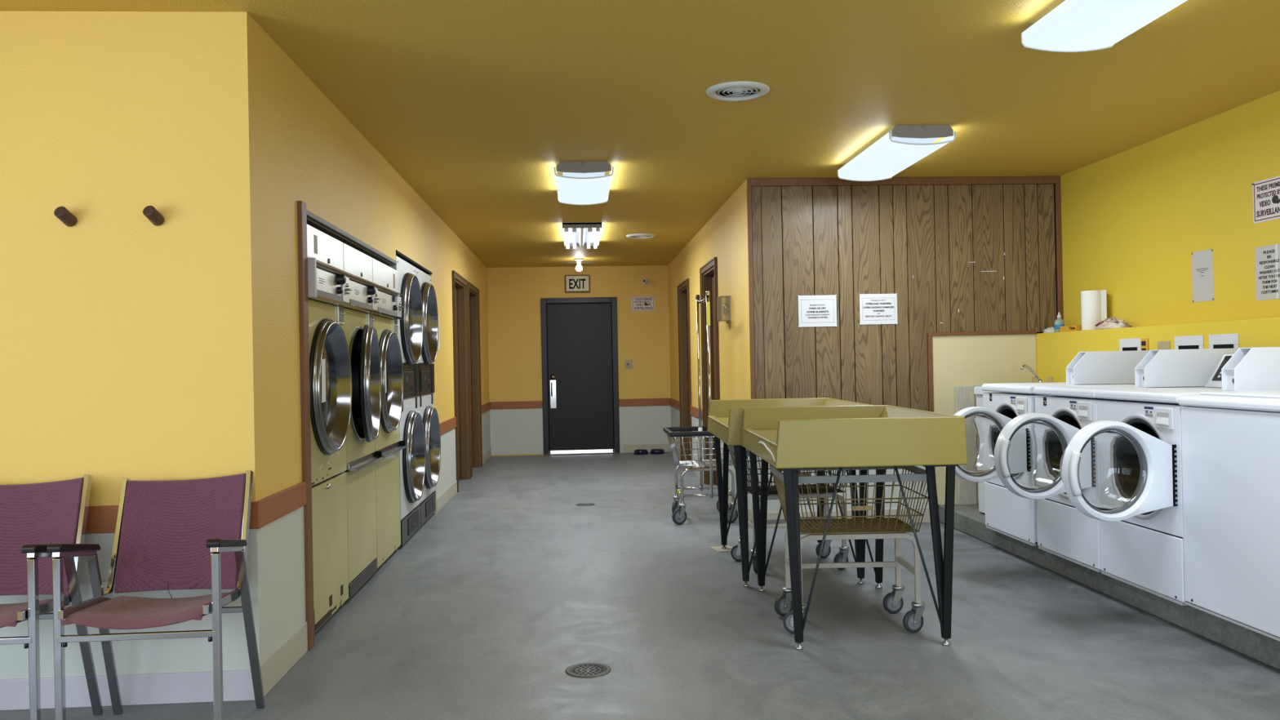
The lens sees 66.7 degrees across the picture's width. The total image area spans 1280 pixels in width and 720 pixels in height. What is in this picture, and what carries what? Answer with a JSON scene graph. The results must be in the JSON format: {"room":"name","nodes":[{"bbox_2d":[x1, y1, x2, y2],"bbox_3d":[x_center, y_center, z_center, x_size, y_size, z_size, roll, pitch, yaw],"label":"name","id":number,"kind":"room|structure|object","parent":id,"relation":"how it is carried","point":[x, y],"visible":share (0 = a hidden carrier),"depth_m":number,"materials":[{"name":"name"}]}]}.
{"room":"laundry","nodes":[
{"label":"laundry","id":0,"kind":"room"},
{"bbox_2d":[0,11,266,679],"bbox_3d":[-2.640,0.005,3.616,2.395,2.568,0.125,-1,0,-4],"label":"wall","id":1,"kind":"structure","parent":0,"point":[131,346],"depth_m":3.61,"materials":[{"name":"yellow paint"}]},
{"bbox_2d":[53,206,77,226],"bbox_3d":[-2.104,-0.525,3.564,0.045,0.069,0.080,-1,0,7],"label":"peg","id":2,"kind":"object","parent":1,"relation":"attached to","point":[64,215],"visible":1,"depth_m":3.54,"materials":[{"name":"brown wood"}]},
{"bbox_2d":[88,581,107,599],"bbox_3d":[-1.992,0.877,3.587,0.076,0.120,0.009,-1,0,-4],"label":"wall outlet","id":3,"kind":"object","parent":1,"relation":"attached to","point":[104,584],"visible":0.22,"depth_m":3.58,"materials":[{"name":"white plastic"}]},
{"bbox_2d":[0,670,261,710],"bbox_3d":[-2.608,1.232,3.547,2.402,0.113,0.008,-1,0,-4],"label":"baseboard","id":4,"kind":"structure","parent":1,"relation":"attached to","point":[237,685],"depth_m":3.59,"materials":[{"name":"grey paint"}]},
{"bbox_2d":[142,205,164,226],"bbox_3d":[-1.792,-0.531,3.584,0.045,0.069,0.080,-1,0,7],"label":"peg","id":5,"kind":"object","parent":1,"relation":"attached to","point":[150,212],"visible":1,"depth_m":3.56,"materials":[{"name":"brown wood"}]},
{"bbox_2d":[84,501,260,533],"bbox_3d":[-2.617,0.601,3.548,2.408,0.100,0.018,-1,0,-4],"label":"trim","id":6,"kind":"structure","parent":1,"relation":"attached to","point":[100,519],"depth_m":3.58,"materials":[{"name":"brown wood"}]},
{"bbox_2d":[257,23,490,665],"bbox_3d":[-1.816,0.005,8.443,0.135,2.568,9.643,-1,0,-4],"label":"wall","id":7,"kind":"structure","parent":0,"point":[310,153],"depth_m":4.23,"materials":[{"name":"yellow paint"}]},
{"bbox_2d":[257,481,306,528],"bbox_3d":[-1.445,0.579,3.941,0.018,0.100,0.615,-1,0,-4],"label":"trim","id":8,"kind":"structure","parent":7,"relation":"attached to","point":[275,506],"depth_m":3.90,"materials":[{"name":"brown wood"}]},
{"bbox_2d":[259,621,307,696],"bbox_3d":[-1.434,1.203,3.933,0.008,0.128,0.627,-1,0,-4],"label":"baseboard","id":9,"kind":"structure","parent":7,"relation":"attached to","point":[284,658],"depth_m":3.90,"materials":[{"name":"beige plastic"}]},
{"bbox_2d":[297,200,314,650],"bbox_3d":[-1.537,0.288,4.283,0.150,1.965,0.078,-1,0,-4],"label":"trim","id":10,"kind":"structure","parent":7,"relation":"attached to","point":[301,206],"depth_m":4.25,"materials":[{"name":"red wood"}]},
{"bbox_2d":[306,209,396,266],"bbox_3d":[-1.954,-0.642,5.423,0.738,0.017,2.239,-1,0,-4],"label":"trim","id":11,"kind":"structure","parent":7,"relation":"attached to","point":[311,222],"depth_m":5.25,"materials":[{"name":"black metal"}]},
{"bbox_2d":[395,249,432,274],"bbox_3d":[-1.748,-0.731,7.375,0.104,0.018,1.627,-1,0,-4],"label":"trim","id":12,"kind":"structure","parent":7,"relation":"attached to","point":[398,254],"depth_m":7.27,"materials":[{"name":"black metal"}]},
{"bbox_2d":[437,315,439,350],"bbox_3d":[-1.757,-0.237,8.436,0.003,0.300,0.250,-1,0,-4],"label":"paper notice","id":13,"kind":"object","parent":7,"relation":"attached to","point":[438,344],"visible":0.37,"depth_m":8.52,"materials":[{"name":"white paper"}]},
{"bbox_2d":[439,417,456,435],"bbox_3d":[-1.759,0.602,8.841,0.018,0.100,1.325,-1,0,-4],"label":"trim","id":14,"kind":"structure","parent":7,"relation":"attached to","point":[445,426],"depth_m":8.87,"materials":[{"name":"brown wood"}]},
{"bbox_2d":[452,270,471,492],"bbox_3d":[-1.907,0.212,10.075,0.156,2.168,1.157,-1,0,-4],"label":"door","id":15,"kind":"structure","parent":7,"relation":"in","point":[460,301],"depth_m":10.57,"materials":[{"name":"brown wood"}]},
{"bbox_2d":[436,447,491,512],"bbox_3d":[-1.868,1.238,10.716,0.008,0.120,5.088,-1,0,-4],"label":"baseboard","id":16,"kind":"structure","parent":7,"relation":"attached to","point":[451,491],"depth_m":8.98,"materials":[{"name":"beige plastic"}]},
{"bbox_2d":[467,281,482,477],"bbox_3d":[-1.987,0.218,11.330,0.156,2.168,1.132,-1,0,-4],"label":"door","id":17,"kind":"structure","parent":7,"relation":"in","point":[473,298],"depth_m":11.81,"materials":[{"name":"brown wood"}]},
{"bbox_2d":[481,401,490,413],"bbox_3d":[-1.998,0.619,12.577,0.018,0.100,1.363,-1,0,-4],"label":"trim","id":18,"kind":"structure","parent":7,"relation":"attached to","point":[486,406],"depth_m":12.58,"materials":[{"name":"brown wood"}]},
{"bbox_2d":[486,265,671,456],"bbox_3d":[-0.839,0.003,13.404,7.540,2.568,0.146,-1,0,-4],"label":"wall","id":19,"kind":"structure","parent":0,"point":[514,295],"depth_m":13.31,"materials":[{"name":"yellow paint"}]},
{"bbox_2d":[490,400,542,408],"bbox_3d":[-1.691,0.615,13.270,0.720,0.100,0.018,-1,0,-4],"label":"trim","id":20,"kind":"structure","parent":19,"relation":"attached to","point":[526,404],"depth_m":13.26,"materials":[{"name":"brown wood"}]},
{"bbox_2d":[564,275,590,292],"bbox_3d":[-0.855,-1.044,13.310,0.340,0.236,0.062,-1,0,-4],"label":"exit sign","id":21,"kind":"object","parent":19,"relation":"attached to","point":[573,283],"visible":1,"depth_m":13.28,"materials":[{"name":"brown"}]},
{"bbox_2d":[540,297,619,455],"bbox_3d":[-0.819,0.216,13.357,1.039,2.140,0.220,-1,0,-4],"label":"door","id":22,"kind":"structure","parent":19,"relation":"in","point":[580,340],"depth_m":13.34,"materials":[{"name":"grey paint"}]},
{"bbox_2d":[624,360,632,368],"bbox_3d":[-0.154,0.058,13.369,0.104,0.124,0.022,-1,0,-4],"label":"light switch","id":23,"kind":"object","parent":19,"relation":"attached to","point":[628,363],"visible":1,"depth_m":13.37,"materials":[{"name":"beige plastic"}]},
{"bbox_2d":[631,296,654,311],"bbox_3d":[0.046,-0.774,13.391,0.315,0.200,0.012,-1,0,-4],"label":"sign","id":24,"kind":"object","parent":19,"relation":"attached to","point":[638,303],"visible":1,"depth_m":13.39,"materials":[{"name":"white plastic"}]},
{"bbox_2d":[618,398,669,406],"bbox_3d":[0.067,0.581,13.383,0.714,0.100,0.018,-1,0,-4],"label":"trim","id":25,"kind":"structure","parent":19,"relation":"attached to","point":[637,402],"depth_m":13.37,"materials":[{"name":"brown wood"}]},
{"bbox_2d":[622,444,671,453],"bbox_3d":[0.097,1.213,13.382,0.659,0.110,0.009,-1,0,-4],"label":"baseboard","id":26,"kind":"structure","parent":19,"relation":"attached to","point":[626,448],"depth_m":13.38,"materials":[{"name":"grey paint"}]},
{"bbox_2d":[0,0,1279,267],"bbox_3d":[-0.351,-1.378,5.376,7.540,0.120,16.263,-1,0,-4],"label":"ceiling","id":27,"kind":"structure","parent":0,"point":[476,104],"depth_m":4.80,"materials":[{"name":"yellow paint"}]},
{"bbox_2d":[565,258,591,271],"bbox_3d":[-0.777,-1.207,12.381,0.340,0.158,0.132,-1,0,-4],"label":"emergency light","id":28,"kind":"object","parent":27,"relation":"attached to","point":[579,268],"visible":1,"depth_m":12.36,"materials":[{"name":"white plastic"}]},
{"bbox_2d":[562,222,601,248],"bbox_3d":[-0.593,-1.256,9.913,0.374,0.085,1.450,-1,0,-4],"label":"ceiling light","id":29,"kind":"object","parent":27,"relation":"attached to","point":[581,234],"visible":1,"depth_m":9.76,"materials":[{"name":"white"}]},
{"bbox_2d":[554,161,613,204],"bbox_3d":[-0.405,-1.254,6.973,0.394,0.114,1.083,-1,0,-4],"label":"ceiling light","id":30,"kind":"object","parent":27,"relation":"attached to","point":[580,183],"visible":1,"depth_m":6.67,"materials":[{"name":"white plastic"}]},
{"bbox_2d":[555,174,612,204],"bbox_3d":[-0.405,-1.240,6.974,0.385,0.073,1.080,-1,0,-4],"label":"diffuser","id":31,"kind":"object","parent":30,"relation":"attached to","point":[571,188],"depth_m":6.88,"materials":[{"name":"white plastic"}]},
{"bbox_2d":[626,233,655,239],"bbox_3d":[0.011,-1.300,10.228,0.316,0.018,0.316,-1,0,-4],"label":"ceiling vent","id":32,"kind":"object","parent":27,"relation":"in","point":[638,236],"visible":1,"depth_m":10.19,"materials":[{"name":"white metal"}]},
{"bbox_2d":[706,80,769,101],"bbox_3d":[0.484,-1.327,4.822,0.316,0.018,0.316,-1,0,-4],"label":"ceiling vent","id":33,"kind":"object","parent":27,"relation":"in","point":[740,91],"visible":1,"depth_m":4.80,"materials":[{"name":"white metal"}]},
{"bbox_2d":[837,124,955,181],"bbox_3d":[1.596,-1.296,6.174,0.394,0.114,1.133,-1,0,-4],"label":"ceiling light","id":34,"kind":"object","parent":27,"relation":"attached to","point":[904,145],"visible":1,"depth_m":5.88,"materials":[{"name":"white plastic"}]},
{"bbox_2d":[1020,0,1187,52],"bbox_3d":[1.776,-1.309,3.350,0.394,0.114,1.213,-1,0,-4],"label":"ceiling light","id":35,"kind":"object","parent":27,"relation":"attached to","point":[1073,25],"visible":1,"depth_m":3.67,"materials":[{"name":"white plastic"}]},
{"bbox_2d":[0,451,1279,719],"bbox_3d":[-0.299,1.310,5.367,7.540,0.120,16.263,-1,0,-4],"label":"floor","id":36,"kind":"structure","parent":0,"point":[483,612],"depth_m":4.30,"materials":[{"name":"grey concrete"}]},
{"bbox_2d":[0,474,102,719],"bbox_3d":[-2.189,0.848,3.284,0.534,0.864,0.501,-1,0,-4],"label":"chair","id":37,"kind":"object","parent":36,"relation":"on","point":[33,517],"visible":0.79,"depth_m":3.43,"materials":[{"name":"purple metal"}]},
{"bbox_2d":[46,470,265,719],"bbox_3d":[-1.620,0.837,3.320,0.534,0.864,0.501,-1,0,-4],"label":"chair","id":38,"kind":"object","parent":36,"relation":"on","point":[190,534],"visible":1,"depth_m":3.43,"materials":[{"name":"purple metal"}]},
{"bbox_2d":[306,223,352,632],"bbox_3d":[-1.867,0.335,4.671,0.840,1.885,0.733,-1,0,-4],"label":"dryer","id":39,"kind":"object","parent":36,"relation":"on","point":[328,285],"visible":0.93,"depth_m":4.69,"materials":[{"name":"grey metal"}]},
{"bbox_2d":[341,242,382,602],"bbox_3d":[-1.885,0.338,5.401,0.896,1.885,0.704,-1,0,-4],"label":"dryer","id":40,"kind":"object","parent":36,"relation":"on","point":[362,338],"visible":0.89,"depth_m":5.37,"materials":[{"name":"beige metal"}]},
{"bbox_2d":[370,257,406,568],"bbox_3d":[-1.964,0.342,6.148,0.835,1.885,0.772,-1,0,-4],"label":"dryer","id":41,"kind":"object","parent":36,"relation":"on","point":[389,305],"visible":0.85,"depth_m":6.18,"materials":[{"name":"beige metal"}]},
{"bbox_2d":[389,255,426,546],"bbox_3d":[-2.013,0.286,6.942,0.840,1.965,0.784,-1,0,-4],"label":"dryer","id":42,"kind":"object","parent":36,"relation":"on","point":[412,459],"visible":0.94,"depth_m":6.89,"materials":[{"name":"white metal"}]},
{"bbox_2d":[415,267,440,526],"bbox_3d":[-2.064,0.289,7.737,0.840,1.965,0.784,-1,0,-4],"label":"dryer","id":43,"kind":"object","parent":36,"relation":"on","point":[429,415],"visible":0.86,"depth_m":7.80,"materials":[{"name":"white metal"}]},
{"bbox_2d":[575,502,595,506],"bbox_3d":[-0.477,1.261,8.491,0.170,0.005,0.170,-1,0,-4],"label":"floor drain","id":44,"kind":"object","parent":36,"relation":"on","point":[580,504],"visible":1,"depth_m":8.48,"materials":[{"name":"grey metal"}]},
{"bbox_2d":[564,662,611,678],"bbox_3d":[-0.208,1.240,3.894,0.184,0.005,0.184,-1,0,-4],"label":"floor drain","id":45,"kind":"object","parent":36,"relation":"on","point":[584,670],"visible":1,"depth_m":3.89,"materials":[{"name":"grey metal"}]},
{"bbox_2d":[633,448,648,454],"bbox_3d":[0.013,1.242,13.142,0.200,0.055,0.200,-1,0,-4],"label":"pet bowl","id":46,"kind":"object","parent":36,"relation":"on","point":[642,451],"visible":1,"depth_m":13.07,"materials":[{"name":"blue plastic"}]},
{"bbox_2d":[649,448,664,453],"bbox_3d":[0.233,1.238,13.156,0.200,0.055,0.200,-1,0,-4],"label":"pet bowl","id":47,"kind":"object","parent":36,"relation":"on","point":[652,451],"visible":1,"depth_m":13.08,"materials":[{"name":"blue"}]},
{"bbox_2d":[662,290,737,524],"bbox_3d":[0.494,0.359,7.606,0.585,1.765,0.600,-1,0,-4],"label":"cart","id":48,"kind":"object","parent":36,"relation":"on","point":[679,514],"visible":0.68,"depth_m":7.38,"materials":[{"name":"silver metal"}]},
{"bbox_2d":[666,431,734,466],"bbox_3d":[0.503,0.679,7.605,0.555,0.257,0.565,-1,0,-4],"label":"wire basket","id":49,"kind":"object","parent":48,"relation":"on","point":[697,463],"depth_m":7.40,"materials":[{"name":"silver metal"}]},
{"bbox_2d":[709,545,733,552],"bbox_3d":[0.548,1.233,6.351,0.140,0.006,0.165,-1,0,-16],"label":"card shim","id":50,"kind":"object","parent":36,"relation":"on","point":[717,548],"visible":0.79,"depth_m":6.33,"materials":[{"name":"beige"}]},
{"bbox_2d":[707,397,870,586],"bbox_3d":[0.870,0.741,5.839,0.813,0.975,1.158,-1,0,-1],"label":"folding table","id":51,"kind":"object","parent":36,"relation":"on","point":[725,420],"visible":0.59,"depth_m":5.44,"materials":[{"name":"yellow paint"}]},
{"bbox_2d":[707,397,870,445],"bbox_3d":[0.863,0.355,5.840,0.813,0.204,1.158,-1,0,-1],"label":"tray","id":52,"kind":"object","parent":51,"relation":"on","point":[725,420],"depth_m":6.31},
{"bbox_2d":[728,445,849,572],"bbox_3d":[0.905,0.870,5.826,0.666,0.716,0.500,-1,0,-7],"label":"cart","id":53,"kind":"object","parent":36,"relation":"on","point":[841,557],"visible":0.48,"depth_m":5.70,"materials":[{"name":"white paint"}]},
{"bbox_2d":[729,449,848,495],"bbox_3d":[0.904,0.653,5.827,0.655,0.252,0.495,-1,0,-7],"label":"wire basket","id":54,"kind":"object","parent":53,"relation":"on","point":[772,491],"depth_m":5.70,"materials":[{"name":"silver metal"}]},
{"bbox_2d":[769,464,928,634],"bbox_3d":[0.971,0.864,4.520,0.668,0.716,0.500,-1,0,0],"label":"cart","id":55,"kind":"object","parent":36,"relation":"on","point":[880,527],"visible":0.82,"depth_m":4.41,"materials":[{"name":"white paint"}]},
{"bbox_2d":[772,466,928,534],"bbox_3d":[0.971,0.647,4.521,0.655,0.252,0.495,-1,0,0],"label":"wire basket","id":56,"kind":"object","parent":55,"relation":"on","point":[875,526],"depth_m":4.39,"materials":[{"name":"beige metal"}]},
{"bbox_2d":[740,404,967,649],"bbox_3d":[0.965,0.735,4.670,0.819,0.975,1.158,-1,0,-1],"label":"folding table","id":57,"kind":"object","parent":36,"relation":"on","point":[791,439],"visible":1,"depth_m":4.12,"materials":[{"name":"yellow paint"}]},
{"bbox_2d":[740,404,967,468],"bbox_3d":[0.960,0.350,4.671,0.813,0.204,1.158,-1,0,-1],"label":"tray","id":58,"kind":"object","parent":57,"relation":"on","point":[840,437],"depth_m":4.10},
{"bbox_2d":[938,504,1279,670],"bbox_3d":[2.816,1.119,3.978,0.775,0.130,6.590,-1,0,-4],"label":"plinth","id":59,"kind":"structure","parent":36,"relation":"on","point":[968,519],"depth_m":4.70,"materials":[{"name":"concrete"}]},
{"bbox_2d":[955,385,982,505],"bbox_3d":[2.455,0.632,7.226,0.210,0.880,0.036,-1,0,-4],"label":"wooden board","id":60,"kind":"object","parent":59,"relation":"on","point":[967,492],"visible":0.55,"depth_m":7.21,"materials":[{"name":"beige wood"}]},
{"bbox_2d":[973,364,1053,513],"bbox_3d":[2.695,0.549,6.597,0.655,1.032,0.527,-1,0,-4],"label":"sink","id":61,"kind":"object","parent":59,"relation":"on","point":[978,391],"visible":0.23,"depth_m":6.79,"materials":[{"name":"white plastic"}]},
{"bbox_2d":[973,386,991,395],"bbox_3d":[2.691,0.313,6.595,0.655,0.265,0.522,-1,0,-4],"label":"basin","id":62,"kind":"object","parent":61,"relation":"in","point":[977,390],"depth_m":6.75,"materials":[{"name":"white ceramic"}]},
{"bbox_2d":[1020,364,1042,382],"bbox_3d":[2.747,0.106,6.826,0.175,0.147,0.021,-1,0,-17],"label":"faucet","id":63,"kind":"object","parent":61,"relation":"on","point":[1034,380],"depth_m":6.83,"materials":[{"name":"silver metal"}]},
{"bbox_2d":[954,350,1149,546],"bbox_3d":[2.349,0.514,5.906,1.297,1.115,0.738,-1,0,-4],"label":"washer","id":64,"kind":"object","parent":59,"relation":"on","point":[1010,514],"visible":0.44,"depth_m":5.70,"materials":[{"name":"white metal"}]},
{"bbox_2d":[957,412,1003,476],"bbox_3d":[1.920,0.485,5.654,0.373,0.373,0.176,-1,0,-14],"label":"glass bowl","id":65,"kind":"object","parent":64,"relation":"on","point":[983,429],"depth_m":5.70,"materials":[{"name":"white"}]},
{"bbox_2d":[994,348,1235,572],"bbox_3d":[2.394,0.511,5.195,1.297,1.115,0.734,-1,0,-4],"label":"washer","id":66,"kind":"object","parent":59,"relation":"on","point":[1028,450],"visible":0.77,"depth_m":5.00,"materials":[{"name":"white metal"}]},
{"bbox_2d":[994,419,1067,493],"bbox_3d":[1.966,0.482,4.945,0.373,0.373,0.176,-1,0,-14],"label":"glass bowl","id":67,"kind":"object","parent":66,"relation":"on","point":[1033,450],"depth_m":4.97,"materials":[{"name":"white"}]},
{"bbox_2d":[1059,346,1279,605],"bbox_3d":[2.437,0.508,4.524,1.297,1.115,0.748,-1,0,-4],"label":"washer","id":68,"kind":"object","parent":59,"relation":"on","point":[1122,470],"visible":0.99,"depth_m":4.31,"materials":[{"name":"white metal"}]},
{"bbox_2d":[1059,428,1147,513],"bbox_3d":[2.009,0.479,4.267,0.373,0.373,0.176,-1,0,-14],"label":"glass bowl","id":69,"kind":"object","parent":68,"relation":"on","point":[1113,464],"depth_m":4.27,"materials":[{"name":"white"}]},
{"bbox_2d":[1145,409,1151,416],"bbox_3d":[2.324,0.244,4.444,0.001,0.027,0.060,-1,0,-4],"label":"print","id":70,"kind":"object","parent":68,"relation":"on","point":[1148,412],"depth_m":4.45,"materials":[{"name":"grey paper"}]},
{"bbox_2d":[1177,390,1279,641],"bbox_3d":[2.707,0.521,3.877,0.712,1.070,0.706,-1,0,-4],"label":"washer","id":71,"kind":"object","parent":59,"relation":"on","point":[1230,440],"visible":1,"depth_m":3.88,"materials":[{"name":"white metal"}]},
{"bbox_2d":[667,178,764,511],"bbox_3d":[0.674,-0.037,10.291,0.135,2.568,6.273,-1,0,-4],"label":"wall","id":72,"kind":"structure","parent":0,"point":[724,237],"depth_m":8.38,"materials":[{"name":"yellow paint"}]},
{"bbox_2d":[669,398,679,409],"bbox_3d":[0.459,0.571,12.707,0.018,0.100,1.418,-1,0,-4],"label":"trim","id":73,"kind":"structure","parent":72,"relation":"attached to","point":[673,402],"depth_m":12.68,"materials":[{"name":"brown wood"}]},
{"bbox_2d":[677,278,692,467],"bbox_3d":[0.592,0.168,11.466,0.156,2.168,1.072,-1,0,-4],"label":"door","id":74,"kind":"structure","parent":72,"relation":"in","point":[683,295],"depth_m":11.91,"materials":[{"name":"brown wood"}]},
{"bbox_2d":[690,405,702,419],"bbox_3d":[0.609,0.560,10.358,0.018,0.100,1.130,-1,0,-4],"label":"trim","id":75,"kind":"structure","parent":72,"relation":"attached to","point":[694,411],"depth_m":10.47,"materials":[{"name":"brown wood"}]},
{"bbox_2d":[699,257,719,484],"bbox_3d":[0.732,0.158,9.270,0.156,2.168,1.052,-1,0,-4],"label":"door","id":76,"kind":"structure","parent":72,"relation":"in","point":[710,277],"depth_m":9.70,"materials":[{"name":"brown wood"}]},
{"bbox_2d":[671,447,752,520],"bbox_3d":[0.627,1.188,10.282,0.008,0.120,6.273,-1,0,-4],"label":"baseboard","id":77,"kind":"structure","parent":72,"relation":"attached to","point":[696,473],"depth_m":8.22,"materials":[{"name":"beige plastic"}]},
{"bbox_2d":[716,295,731,323],"bbox_3d":[0.701,-0.421,8.113,0.085,0.220,0.260,-1,0,-4],"label":"thermostat","id":78,"kind":"object","parent":72,"relation":"attached to","point":[723,304],"visible":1,"depth_m":8.00,"materials":[{"name":"beige"}]},
{"bbox_2d":[751,183,1057,512],"bbox_3d":[2.005,-0.073,7.300,2.343,2.568,0.146,-1,0,-4],"label":"wall","id":79,"kind":"structure","parent":0,"point":[956,258],"depth_m":7.23,"materials":[{"name":"brown wood"}]},
{"bbox_2d":[746,186,755,399],"bbox_3d":[0.825,-0.023,7.149,0.031,2.512,0.022,-1,0,-4],"label":"trim","id":80,"kind":"structure","parent":79,"relation":"attached to","point":[748,188],"depth_m":7.14,"materials":[{"name":"red wood"}]},
{"bbox_2d":[797,294,837,327],"bbox_3d":[1.311,-0.362,7.186,0.291,0.238,0.006,-1,0,-4],"label":"notice","id":81,"kind":"object","parent":79,"relation":"attached to","point":[813,310],"visible":1,"depth_m":7.19,"materials":[{"name":"white paper"}]},
{"bbox_2d":[766,507,930,527],"bbox_3d":[1.514,1.165,7.199,1.299,0.110,0.030,-1,0,-4],"label":"baseboard","id":82,"kind":"structure","parent":79,"relation":"attached to","point":[773,515],"depth_m":7.20,"materials":[{"name":"beige plastic"}]},
{"bbox_2d":[858,293,897,324],"bbox_3d":[1.769,-0.378,7.215,0.287,0.232,0.006,-1,0,-4],"label":"notice","id":83,"kind":"object","parent":79,"relation":"attached to","point":[874,308],"visible":1,"depth_m":7.22,"materials":[{"name":"white paper"}]},
{"bbox_2d":[746,176,1060,186],"bbox_3d":[1.971,-1.328,7.229,2.371,0.055,0.020,-1,0,-4],"label":"trim","id":84,"kind":"structure","parent":79,"relation":"attached to","point":[985,180],"depth_m":7.22,"materials":[{"name":"red wood"}]},
{"bbox_2d":[927,336,935,473],"bbox_3d":[2.167,0.450,7.232,0.032,1.255,0.022,-1,0,-4],"label":"trim","id":85,"kind":"structure","parent":79,"relation":"attached to","point":[930,354],"depth_m":7.22,"materials":[{"name":"brown wood"}]},
{"bbox_2d":[927,330,1036,336],"bbox_3d":[2.552,-0.198,7.260,0.828,0.027,0.022,-1,0,-4],"label":"trim","id":86,"kind":"structure","parent":79,"relation":"attached to","point":[1013,332],"depth_m":7.25,"materials":[{"name":"red wood"}]},
{"bbox_2d":[1054,183,1063,319],"bbox_3d":[3.146,-0.763,7.301,0.037,1.120,0.020,-1,0,-4],"label":"trim","id":87,"kind":"structure","parent":79,"relation":"attached to","point":[1057,186],"depth_m":7.29,"materials":[{"name":"red wood"}]},
{"bbox_2d":[1035,317,1279,382],"bbox_3d":[3.394,0.473,2.465,0.210,1.390,9.690,-1,0,-4],"label":"wall","id":88,"kind":"structure","parent":0,"point":[1055,351],"depth_m":6.04,"materials":[{"name":"yellow paint"}]},
{"bbox_2d":[1043,326,1054,333],"bbox_3d":[3.044,-0.224,7.209,0.096,0.047,0.172,-1,0,-4],"label":"tissue","id":89,"kind":"object","parent":88,"relation":"on","point":[1050,329],"visible":0.84,"depth_m":7.18,"materials":[{"name":"beige paper"}]},
{"bbox_2d":[1053,311,1064,332],"bbox_3d":[3.066,-0.276,7.117,0.070,0.148,0.070,-1,0,-4],"label":"soap bottle","id":90,"kind":"object","parent":88,"relation":"on","point":[1059,322],"visible":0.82,"depth_m":7.09,"materials":[{"name":"white"}]},
{"bbox_2d":[1059,324,1081,332],"bbox_3d":[3.078,-0.223,6.937,0.061,0.042,0.230,-1,0,-4],"label":"carton","id":91,"kind":"object","parent":88,"relation":"on","point":[1076,327],"visible":0.9,"depth_m":6.89,"materials":[{"name":"orange"}]},
{"bbox_2d":[1080,289,1106,330],"bbox_3d":[3.108,-0.340,6.685,0.136,0.272,0.144,-1,0,-4],"label":"paper towel roll","id":92,"kind":"object","parent":88,"relation":"on","point":[1093,303],"visible":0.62,"depth_m":6.63,"materials":[{"name":"white paper"}]},
{"bbox_2d":[1094,316,1132,329],"bbox_3d":[3.108,-0.244,6.404,0.157,0.079,0.370,-1,0,-4],"label":"plastic bag","id":93,"kind":"object","parent":88,"relation":"on","point":[1110,322],"visible":0.95,"depth_m":6.33,"materials":[{"name":"beige plastic"}]},
{"bbox_2d":[1119,337,1141,351],"bbox_3d":[3.046,-0.034,6.047,0.006,0.200,0.235,-1,0,-4],"label":"washer outlet box","id":94,"kind":"object","parent":88,"relation":"attached to","point":[1125,344],"visible":0.5,"depth_m":6.04,"materials":[{"name":"white"}]},
{"bbox_2d":[1140,338,1148,350],"bbox_3d":[3.052,-0.079,5.887,0.013,0.100,0.070,-1,0,-4],"label":"power outlet","id":95,"kind":"object","parent":88,"relation":"attached to","point":[1144,342],"visible":0.59,"depth_m":5.88,"materials":[{"name":"orange"}]},
{"bbox_2d":[1141,341,1146,350],"bbox_3d":[3.047,-0.079,5.887,0.003,0.070,0.040,-1,0,-4],"label":"socket","id":96,"kind":"object","parent":95,"relation":"attached to","point":[1143,343],"depth_m":5.89,"materials":[{"name":"black"}]},
{"bbox_2d":[1157,341,1170,349],"bbox_3d":[3.068,-0.070,5.698,0.006,0.080,0.116,-1,0,-4],"label":"cover plate","id":97,"kind":"object","parent":88,"relation":"attached to","point":[1161,344],"visible":0.56,"depth_m":5.69,"materials":[{"name":"beige plastic"}]},
{"bbox_2d":[1173,334,1204,349],"bbox_3d":[3.084,-0.036,5.466,0.006,0.200,0.255,-1,0,-4],"label":"washer outlet box","id":98,"kind":"object","parent":88,"relation":"attached to","point":[1187,342],"visible":0.49,"depth_m":5.46,"materials":[{"name":"white"}]},
{"bbox_2d":[1208,333,1239,351],"bbox_3d":[3.103,-0.037,5.171,0.006,0.200,0.235,-1,0,-4],"label":"washer outlet box","id":99,"kind":"object","parent":88,"relation":"attached to","point":[1221,340],"visible":0.5,"depth_m":5.16,"materials":[{"name":"white"}]},
{"bbox_2d":[1060,90,1279,327],"bbox_3d":[3.362,-0.105,5.608,0.150,2.568,15.963,-1,0,-4],"label":"wall","id":100,"kind":"structure","parent":0,"point":[1133,220],"depth_m":5.91,"materials":[{"name":"yellow paint"}]},
{"bbox_2d":[1191,248,1213,302],"bbox_3d":[3.274,-0.488,5.663,0.003,0.295,0.192,-1,0,-4],"label":"paper notice","id":101,"kind":"object","parent":100,"relation":"attached to","point":[1202,276],"visible":1,"depth_m":5.66,"materials":[{"name":"grey paper"}]},
{"bbox_2d":[1251,175,1279,223],"bbox_3d":[3.300,-0.842,5.090,0.012,0.220,0.275,-1,0,-4],"label":"sign","id":102,"kind":"object","parent":100,"relation":"attached to","point":[1266,193],"visible":1,"depth_m":5.12,"materials":[{"name":"white plastic"}]},
{"bbox_2d":[1254,243,1279,300],"bbox_3d":[3.310,-0.461,5.114,0.003,0.285,0.216,-1,0,-4],"label":"notice","id":103,"kind":"object","parent":100,"relation":"attached to","point":[1267,258],"visible":1,"depth_m":5.13,"materials":[{"name":"grey paper"}]},
{"label":"outside","id":104,"kind":"structure","parent":0,"visible":0},
{"bbox_2d":[550,448,613,453],"bbox_3d":[-1.025,1.360,16.400,6.000,0.120,5.850,-1,0,-4],"label":"ground","id":105,"kind":"structure","parent":104,"point":[604,450],"depth_m":13.71,"materials":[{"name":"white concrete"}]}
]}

